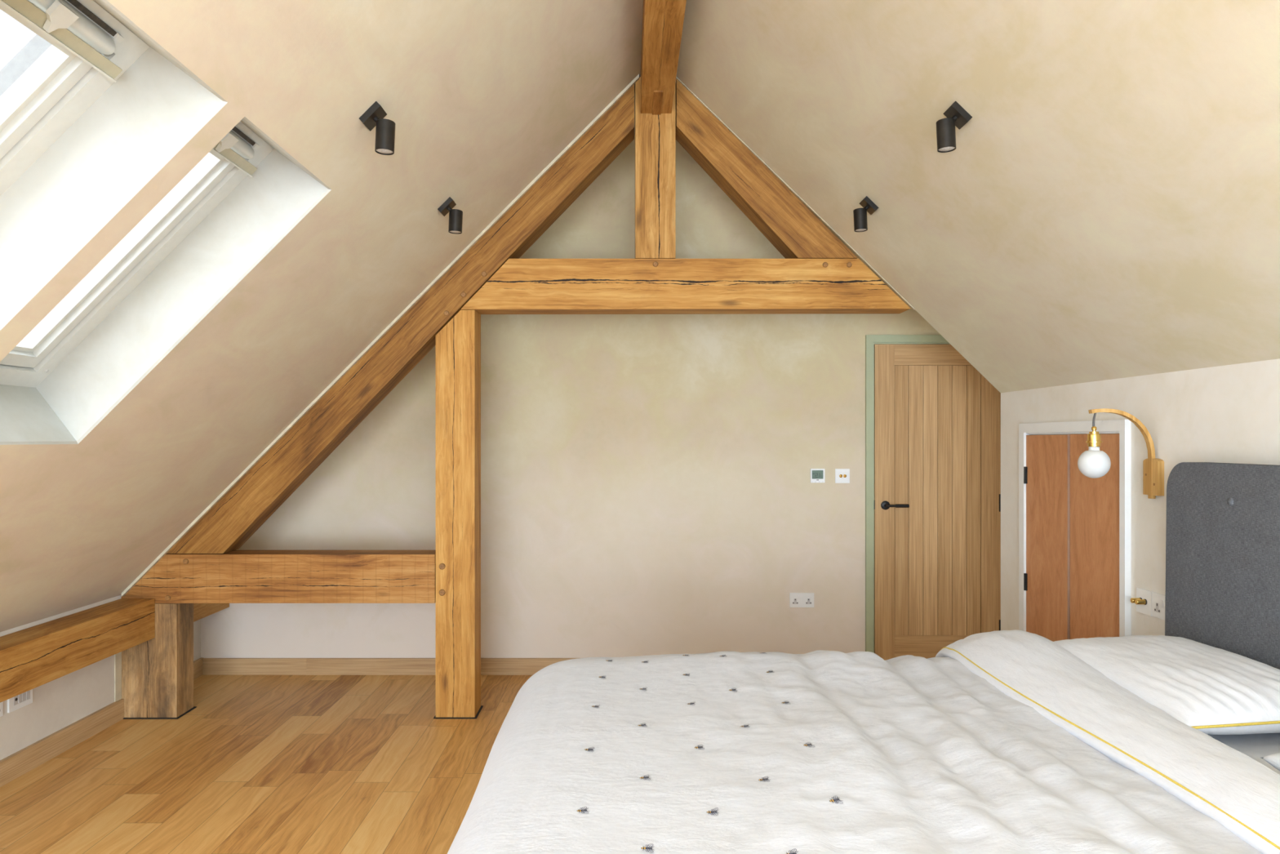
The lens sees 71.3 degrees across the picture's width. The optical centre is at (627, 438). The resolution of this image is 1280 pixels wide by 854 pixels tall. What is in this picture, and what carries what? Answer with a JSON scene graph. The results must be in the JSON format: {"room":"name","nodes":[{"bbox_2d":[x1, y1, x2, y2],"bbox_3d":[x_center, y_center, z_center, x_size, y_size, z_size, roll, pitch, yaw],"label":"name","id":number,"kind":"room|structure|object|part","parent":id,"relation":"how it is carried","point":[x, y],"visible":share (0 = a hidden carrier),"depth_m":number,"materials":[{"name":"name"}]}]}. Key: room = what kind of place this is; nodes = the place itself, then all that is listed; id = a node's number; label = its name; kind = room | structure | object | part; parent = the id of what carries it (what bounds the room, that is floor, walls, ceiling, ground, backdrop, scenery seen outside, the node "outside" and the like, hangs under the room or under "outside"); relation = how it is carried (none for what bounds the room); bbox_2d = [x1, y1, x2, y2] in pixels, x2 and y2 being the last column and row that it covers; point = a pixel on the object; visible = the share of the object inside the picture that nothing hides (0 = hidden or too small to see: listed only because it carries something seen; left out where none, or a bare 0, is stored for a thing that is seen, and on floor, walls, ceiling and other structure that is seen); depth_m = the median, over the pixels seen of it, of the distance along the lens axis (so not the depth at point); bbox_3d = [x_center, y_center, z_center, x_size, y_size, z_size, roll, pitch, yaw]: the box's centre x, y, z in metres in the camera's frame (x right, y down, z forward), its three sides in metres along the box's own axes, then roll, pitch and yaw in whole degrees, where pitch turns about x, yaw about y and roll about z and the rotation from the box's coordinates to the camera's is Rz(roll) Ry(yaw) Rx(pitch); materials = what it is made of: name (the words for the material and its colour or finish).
{"room":"bedroom","nodes":[
{"label":"bedroom","id":0,"kind":"room"},
{"bbox_2d":[0,595,200,759],"bbox_3d":[-2.620,1.095,1.080,0.120,0.633,8.560,0,0,0],"label":"wall","id":1,"kind":"structure","parent":0,"point":[57,704],"depth_m":4.02,"materials":[{"name":"paint"}]},
{"bbox_2d":[0,701,3,716],"bbox_3d":[-2.554,1.088,3.578,0.010,0.086,0.146,0,0,0],"label":"wall socket","id":2,"kind":"object","parent":1,"relation":"attached to","point":[1,703],"visible":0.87,"depth_m":3.64,"materials":[{"name":"grey plastic"}]},
{"bbox_2d":[7,688,32,712],"bbox_3d":[-2.554,1.088,3.760,0.010,0.086,0.146,0,0,0],"label":"socket","id":3,"kind":"object","parent":1,"relation":"attached to","point":[16,702],"visible":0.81,"depth_m":3.75,"materials":[{"name":"grey plastic"}]},
{"bbox_2d":[0,698,124,786],"bbox_3d":[-2.551,1.362,0.656,0.018,0.100,7.712,0,0,0],"label":"baseboard","id":4,"kind":"structure","parent":1,"relation":"attached to","point":[24,760],"depth_m":3.98,"materials":[{"name":"brown wood"}]},
{"bbox_2d":[0,598,155,702],"bbox_3d":[-2.471,0.904,0.660,0.170,0.197,7.700,0,0,0],"label":"wall plate","id":5,"kind":"object","parent":1,"relation":"attached to","point":[32,657],"visible":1,"depth_m":3.85,"materials":[{"name":"brown wood"}]},
{"bbox_2d":[114,651,121,702],"bbox_3d":[-2.558,1.162,4.485,0.005,0.300,0.054,0,0,0],"label":"bead","id":6,"kind":"object","parent":1,"relation":"attached to","point":[117,657],"visible":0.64,"depth_m":4.48,"materials":[{"name":"paint"}]},
{"bbox_2d":[193,657,204,679],"bbox_3d":[-2.551,1.362,5.043,0.018,0.100,0.635,0,0,0],"label":"baseboard","id":7,"kind":"structure","parent":1,"relation":"attached to","point":[197,664],"depth_m":5.29,"materials":[{"name":"brown wood"}]},
{"bbox_2d":[193,603,229,622],"bbox_3d":[-2.471,0.908,5.032,0.170,0.197,0.647,0,0,0],"label":"wall plate","id":8,"kind":"object","parent":1,"relation":"attached to","point":[201,611],"visible":0.14,"depth_m":5.06,"materials":[{"name":"brown wood"}]},
{"bbox_2d":[0,675,532,853],"bbox_3d":[-0.130,1.472,1.080,5.460,0.120,8.960,0,0,0],"label":"floor","id":9,"kind":"structure","parent":0,"point":[261,764],"depth_m":3.77,"materials":[{"name":"brown wood"}]},
{"bbox_2d":[121,603,196,719],"bbox_3d":[-2.412,1.123,4.601,0.292,0.579,0.199,0,0,0],"label":"post","id":10,"kind":"object","parent":9,"relation":"on","point":[157,672],"visible":0.86,"depth_m":4.51,"materials":[{"name":"brown wood"}]},
{"bbox_2d":[121,550,435,603],"bbox_3d":[-1.768,0.708,4.607,1.588,0.246,0.195,0,0,0],"label":"tie beam","id":11,"kind":"structure","parent":10,"relation":"on","point":[234,576],"depth_m":4.52,"materials":[{"name":"brown wood"}]},
{"bbox_2d":[166,84,634,553],"bbox_3d":[-1.151,-0.617,4.607,2.375,2.394,0.195,0,0,0],"label":"rafter","id":12,"kind":"object","parent":11,"relation":"on","point":[242,511],"visible":1,"depth_m":4.52,"materials":[{"name":"brown wood"}]},
{"bbox_2d":[121,74,639,596],"bbox_3d":[-1.242,-0.522,4.504,2.605,2.631,0.024,0,0,0],"label":"bead","id":13,"kind":"object","parent":12,"relation":"attached to","point":[613,102],"visible":1,"depth_m":4.49,"materials":[{"name":"paint"}]},
{"bbox_2d":[433,310,483,718],"bbox_3d":[-0.869,0.380,4.612,0.218,2.065,0.211,0,0,0],"label":"post","id":14,"kind":"object","parent":9,"relation":"on","point":[458,344],"visible":1,"depth_m":4.52,"materials":[{"name":"brown wood"}]},
{"bbox_2d":[461,258,910,314],"bbox_3d":[0.296,-0.784,4.607,2.279,0.257,0.195,0,0,0],"label":"beam","id":15,"kind":"structure","parent":14,"relation":"on","point":[520,286],"depth_m":4.52,"materials":[{"name":"brown wood"}]},
{"bbox_2d":[635,76,675,258],"bbox_3d":[0.143,-1.415,4.612,0.203,1.000,0.187,0,0,0],"label":"post","id":16,"kind":"object","parent":15,"relation":"on","point":[655,135],"visible":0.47,"depth_m":4.52,"materials":[{"name":"brown wood"}]},
{"bbox_2d":[640,0,686,115],"bbox_3d":[0.145,-1.779,0.663,0.154,0.283,7.706,0,0,0],"label":"ridge beam","id":17,"kind":"structure","parent":16,"relation":"attached to","point":[663,20],"depth_m":3.82,"materials":[{"name":"brown wood"}]},
{"bbox_2d":[675,79,857,258],"bbox_3d":[0.708,-1.373,4.612,0.917,0.913,0.187,0,0,0],"label":"rafter","id":18,"kind":"object","parent":15,"relation":"on","point":[779,215],"visible":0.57,"depth_m":4.52,"materials":[{"name":"brown wood"}]},
{"bbox_2d":[675,76,915,310],"bbox_3d":[0.843,-1.246,4.509,1.215,1.188,0.014,0,0,0],"label":"bead","id":19,"kind":"object","parent":18,"relation":"attached to","point":[677,78],"visible":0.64,"depth_m":4.50,"materials":[{"name":"paint"}]},
{"bbox_2d":[1164,462,1279,669],"bbox_3d":[0.846,0.744,2.078,2.052,1.337,1.816,0,0,0],"label":"headboard","id":20,"kind":"object","parent":9,"relation":"on","point":[1223,524],"visible":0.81,"depth_m":2.68,"materials":[{"name":"grey fabric"}]},
{"bbox_2d":[1207,733,1279,774],"bbox_3d":[0.787,0.893,2.083,1.975,0.313,1.765,0,0,0],"label":"mattress","id":21,"kind":"object","parent":20,"relation":"on","point":[1256,746],"visible":0.02,"depth_m":2.16,"materials":[{"name":"white fabric"}]},
{"bbox_2d":[447,629,1279,853],"bbox_3d":[0.522,0.976,2.100,1.796,0.732,1.999,0,0,0],"label":"duvet","id":22,"kind":"object","parent":21,"relation":"on","point":[998,741],"visible":0.98,"depth_m":1.87,"materials":[{"name":"white fabric"}]},
{"bbox_2d":[1053,635,1279,734],"bbox_3d":[1.535,0.661,2.467,0.490,0.134,0.805,0,0,0],"label":"pillow","id":23,"kind":"object","parent":21,"relation":"on","point":[1211,690],"visible":0.83,"depth_m":2.28,"materials":[{"name":"white fabric"}]},
{"bbox_2d":[1261,752,1279,770],"bbox_3d":[1.560,0.663,1.507,0.450,0.131,0.755,0,0,0],"label":"pillow","id":24,"kind":"object","parent":21,"relation":"on","point":[1273,759],"visible":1,"depth_m":1.85,"materials":[{"name":"white fabric"}]},
{"bbox_2d":[0,0,643,631],"bbox_3d":[-1.115,-0.661,1.080,3.130,3.139,8.560,0,0,0],"label":"ceiling","id":25,"kind":"structure","parent":0,"point":[481,96],"depth_m":3.23,"materials":[{"name":"paint"}]},
{"bbox_2d":[0,0,227,330],"bbox_3d":[-1.504,-0.523,1.819,1.079,1.080,0.671,0,0,0],"label":"window","id":26,"kind":"structure","parent":25,"relation":"attached to","point":[92,108],"depth_m":2.15,"materials":[{"name":"paint"}]},
{"bbox_3d":[-1.573,-0.593,1.819,0.735,0.737,0.523,0,0,0],"label":"sash","id":27,"kind":"part","parent":26,"relation":"part of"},
{"bbox_3d":[-1.570,-0.589,1.819,0.841,0.843,0.659,0,0,0],"label":"frame","id":28,"kind":"part","parent":26,"relation":"part of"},
{"bbox_2d":[28,0,124,54],"bbox_3d":[-1.181,-0.900,1.800,0.053,0.058,0.501,0,0,0],"label":"vent","id":29,"kind":"object","parent":26,"relation":"attached to","point":[95,26],"depth_m":1.94,"materials":[{"name":"white plastic"}]},
{"bbox_2d":[0,116,331,444],"bbox_3d":[-1.504,-0.523,2.580,1.079,1.080,0.661,0,0,0],"label":"window","id":30,"kind":"structure","parent":25,"relation":"attached to","point":[190,251],"depth_m":2.90,"materials":[{"name":"paint"}]},
{"bbox_3d":[-1.573,-0.593,2.580,0.735,0.737,0.513,0,0,0],"label":"sash","id":31,"kind":"part","parent":30,"relation":"part of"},
{"bbox_3d":[-1.570,-0.589,2.580,0.841,0.843,0.649,0,0,0],"label":"frame","id":32,"kind":"part","parent":30,"relation":"part of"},
{"bbox_2d":[229,126,259,159],"bbox_3d":[-1.181,-0.900,2.562,0.053,0.058,0.491,0,0,0],"label":"vent","id":33,"kind":"object","parent":30,"relation":"attached to","point":[248,141],"depth_m":2.72,"materials":[{"name":"white plastic"}]},
{"bbox_2d":[359,101,395,155],"bbox_3d":[-0.759,-0.947,2.729,0.100,0.144,0.074,0,0,0],"label":"ceiling spotlight","id":34,"kind":"object","parent":25,"relation":"attached to","point":[374,116],"visible":1,"depth_m":2.71,"materials":[{"name":"metal"}]},
{"bbox_3d":[-0.776,-0.986,2.729,0.066,0.066,0.074,0,0,0],"label":"mounting plate","id":35,"kind":"part","parent":34,"relation":"part of","materials":[{"name":"metal"}]},
{"bbox_3d":[-0.758,-0.968,2.729,0.038,0.036,0.017,0,0,0],"label":"stem","id":36,"kind":"part","parent":34,"relation":"part of","materials":[{"name":"metal"}]},
{"bbox_2d":[437,196,462,234],"bbox_3d":[-0.753,-0.953,3.816,0.100,0.144,0.074,0,0,0],"label":"ceiling spotlight","id":37,"kind":"object","parent":25,"relation":"attached to","point":[455,216],"visible":1,"depth_m":3.79,"materials":[{"name":"metal"}]},
{"bbox_3d":[-0.770,-0.992,3.816,0.066,0.066,0.074,0,0,0],"label":"mounting plate","id":38,"kind":"part","parent":37,"relation":"part of","materials":[{"name":"metal"}]},
{"bbox_2d":[200,134,950,657],"bbox_3d":[-0.130,-0.538,5.435,5.460,3.900,0.150,0,0,0],"label":"wall","id":39,"kind":"structure","parent":0,"point":[646,487],"depth_m":5.36,"materials":[{"name":"paint"}]},
{"bbox_2d":[202,657,577,675],"bbox_3d":[-0.554,1.363,5.351,3.972,0.098,0.018,0,0,0],"label":"baseboard","id":40,"kind":"structure","parent":39,"relation":"attached to","point":[211,666],"depth_m":5.34,"materials":[{"name":"brown wood"}]},
{"bbox_2d":[789,592,813,607],"bbox_3d":[1.048,0.966,5.354,0.146,0.086,0.010,0,0,0],"label":"wall socket","id":41,"kind":"object","parent":39,"relation":"attached to","point":[796,599],"visible":1,"depth_m":5.35,"materials":[{"name":"grey plastic"}]},
{"bbox_2d":[792,598,798,604],"bbox_3d":[1.008,0.973,5.352,0.034,0.032,0.001,0,0,0],"label":"socket","id":42,"kind":"object","parent":41,"relation":"attached to","point":[795,601],"depth_m":5.35,"materials":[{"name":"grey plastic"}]},
{"bbox_2d":[805,598,811,604],"bbox_3d":[1.088,0.973,5.352,0.034,0.032,0.001,0,0,0],"label":"socket","id":43,"kind":"object","parent":41,"relation":"attached to","point":[808,601],"depth_m":5.35,"materials":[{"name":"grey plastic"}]},
{"bbox_2d":[810,468,824,482],"bbox_3d":[1.141,0.220,5.352,0.084,0.084,0.015,0,0,0],"label":"thermostat","id":44,"kind":"object","parent":39,"relation":"attached to","point":[817,475],"visible":1,"depth_m":5.34,"materials":[{"name":"grey plastic"}]},
{"bbox_2d":[835,468,849,483],"bbox_3d":[1.291,0.222,5.347,0.085,0.085,0.025,0,0,0],"label":"light switch","id":45,"kind":"object","parent":39,"relation":"attached to","point":[842,475],"visible":1,"depth_m":5.35,"materials":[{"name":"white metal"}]},
{"bbox_2d":[865,334,1000,660],"bbox_3d":[1.894,0.395,5.319,0.929,2.034,0.082,0,0,0],"label":"door","id":46,"kind":"structure","parent":39,"relation":"in","point":[933,420],"depth_m":5.34,"materials":[{"name":"brown wood"}]},
{"bbox_3d":[1.542,0.396,5.332,0.053,0.053,0.009,0,0,0],"label":"handle","id":47,"kind":"part","parent":46,"relation":"part of","materials":[{"name":"black metal"}]},
{"bbox_3d":[1.600,0.396,5.303,0.134,0.020,0.050,0,0,0],"label":"lever","id":48,"kind":"part","parent":46,"relation":"part of","materials":[{"name":"black metal"}]},
{"bbox_3d":[1.894,0.395,5.349,0.929,2.034,0.022,0,0,0],"label":"frame","id":49,"kind":"part","parent":46,"relation":"part of","materials":[{"name":"green paint"}]},
{"bbox_3d":[1.857,1.290,5.347,0.518,0.232,0.022,0,0,0],"label":"rail","id":50,"kind":"part","parent":46,"relation":"part of","materials":[{"name":"brown wood"}]},
{"bbox_3d":[1.857,-0.503,5.347,0.518,0.124,0.022,0,0,0],"label":"rail","id":51,"kind":"part","parent":46,"relation":"part of","materials":[{"name":"brown wood"}]},
{"bbox_2d":[675,0,1279,392],"bbox_3d":[1.078,-1.106,0.657,1.861,1.981,7.715,0,0,0],"label":"ceiling","id":52,"kind":"structure","parent":0,"point":[1106,206],"depth_m":2.82,"materials":[{"name":"paint"}]},
{"bbox_2d":[853,195,879,231],"bbox_3d":[1.043,-0.985,3.918,0.100,0.144,0.074,0,0,0],"label":"ceiling spotlight","id":53,"kind":"object","parent":52,"relation":"attached to","point":[860,224],"visible":1,"depth_m":3.89,"materials":[{"name":"metal"}]},
{"bbox_3d":[1.060,-1.024,3.918,0.067,0.066,0.074,0,0,0],"label":"mounting plate","id":54,"kind":"part","parent":53,"relation":"part of","materials":[{"name":"metal"}]},
{"bbox_2d":[936,101,972,152],"bbox_3d":[1.036,-0.992,2.846,0.100,0.144,0.074,0,0,0],"label":"ceiling spotlight","id":55,"kind":"object","parent":52,"relation":"attached to","point":[956,115],"visible":1,"depth_m":2.82,"materials":[{"name":"metal"}]},
{"bbox_3d":[1.053,-1.031,2.846,0.067,0.066,0.074,0,0,0],"label":"mounting plate","id":56,"kind":"part","parent":55,"relation":"part of","materials":[{"name":"metal"}]},
{"bbox_2d":[1000,358,1279,635],"bbox_3d":[1.948,0.580,0.657,0.120,1.664,7.715,0,0,0],"label":"wall","id":57,"kind":"structure","parent":0,"point":[1227,413],"depth_m":3.20,"materials":[{"name":"paint"}]},
{"bbox_2d":[1018,419,1131,641],"bbox_3d":[1.875,0.669,3.797,0.025,1.485,0.904,0,0,0],"label":"door","id":58,"kind":"structure","parent":57,"relation":"in","point":[1075,528],"depth_m":3.77,"materials":[{"name":"brown wood"}]},
{"bbox_2d":[1077,408,1164,498],"bbox_3d":[1.749,0.052,3.182,0.276,0.320,0.105,0,0,0],"label":"wall lamp","id":59,"kind":"object","parent":57,"relation":"attached to","point":[1093,463],"visible":1,"depth_m":3.17,"materials":[{"name":"brown wood"}]},
{"bbox_3d":[1.664,0.084,3.182,0.105,0.112,0.105,0,0,0],"label":"bulb","id":60,"kind":"part","parent":59,"relation":"part of","materials":[{"name":"white glass"}]},
{"bbox_3d":[1.876,0.134,3.182,0.024,0.131,0.088,0,0,0],"label":"plate","id":61,"kind":"part","parent":59,"relation":"part of","materials":[{"name":"brown wood"}]},
{"bbox_2d":[1130,586,1152,616],"bbox_3d":[1.867,0.592,3.250,0.042,0.088,0.093,0,0,0],"label":"dimmer switch","id":62,"kind":"object","parent":57,"relation":"attached to","point":[1143,600],"visible":1,"depth_m":3.24,"materials":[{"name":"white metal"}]},
{"bbox_3d":[1.861,0.591,3.268,0.031,0.020,0.020,0,0,0],"label":"knob","id":63,"kind":"part","parent":62,"relation":"part of","materials":[{"name":"gold metal"}]},
{"bbox_3d":[1.861,0.591,3.239,0.031,0.020,0.020,0,0,0],"label":"knob","id":64,"kind":"part","parent":62,"relation":"part of","materials":[{"name":"gold metal"}]},
{"bbox_2d":[1151,591,1165,620],"bbox_3d":[1.883,0.591,3.127,0.010,0.086,0.146,0,0,0],"label":"wall socket","id":65,"kind":"object","parent":57,"relation":"attached to","point":[1157,599],"visible":0.54,"depth_m":3.16,"materials":[{"name":"grey plastic"}]},
{"bbox_2d":[1154,602,1159,613],"bbox_3d":[1.880,0.598,3.167,0.001,0.032,0.034,0,0,0],"label":"socket","id":66,"kind":"object","parent":65,"relation":"attached to","point":[1157,605],"depth_m":3.17,"materials":[{"name":"grey plastic"}]}
]}

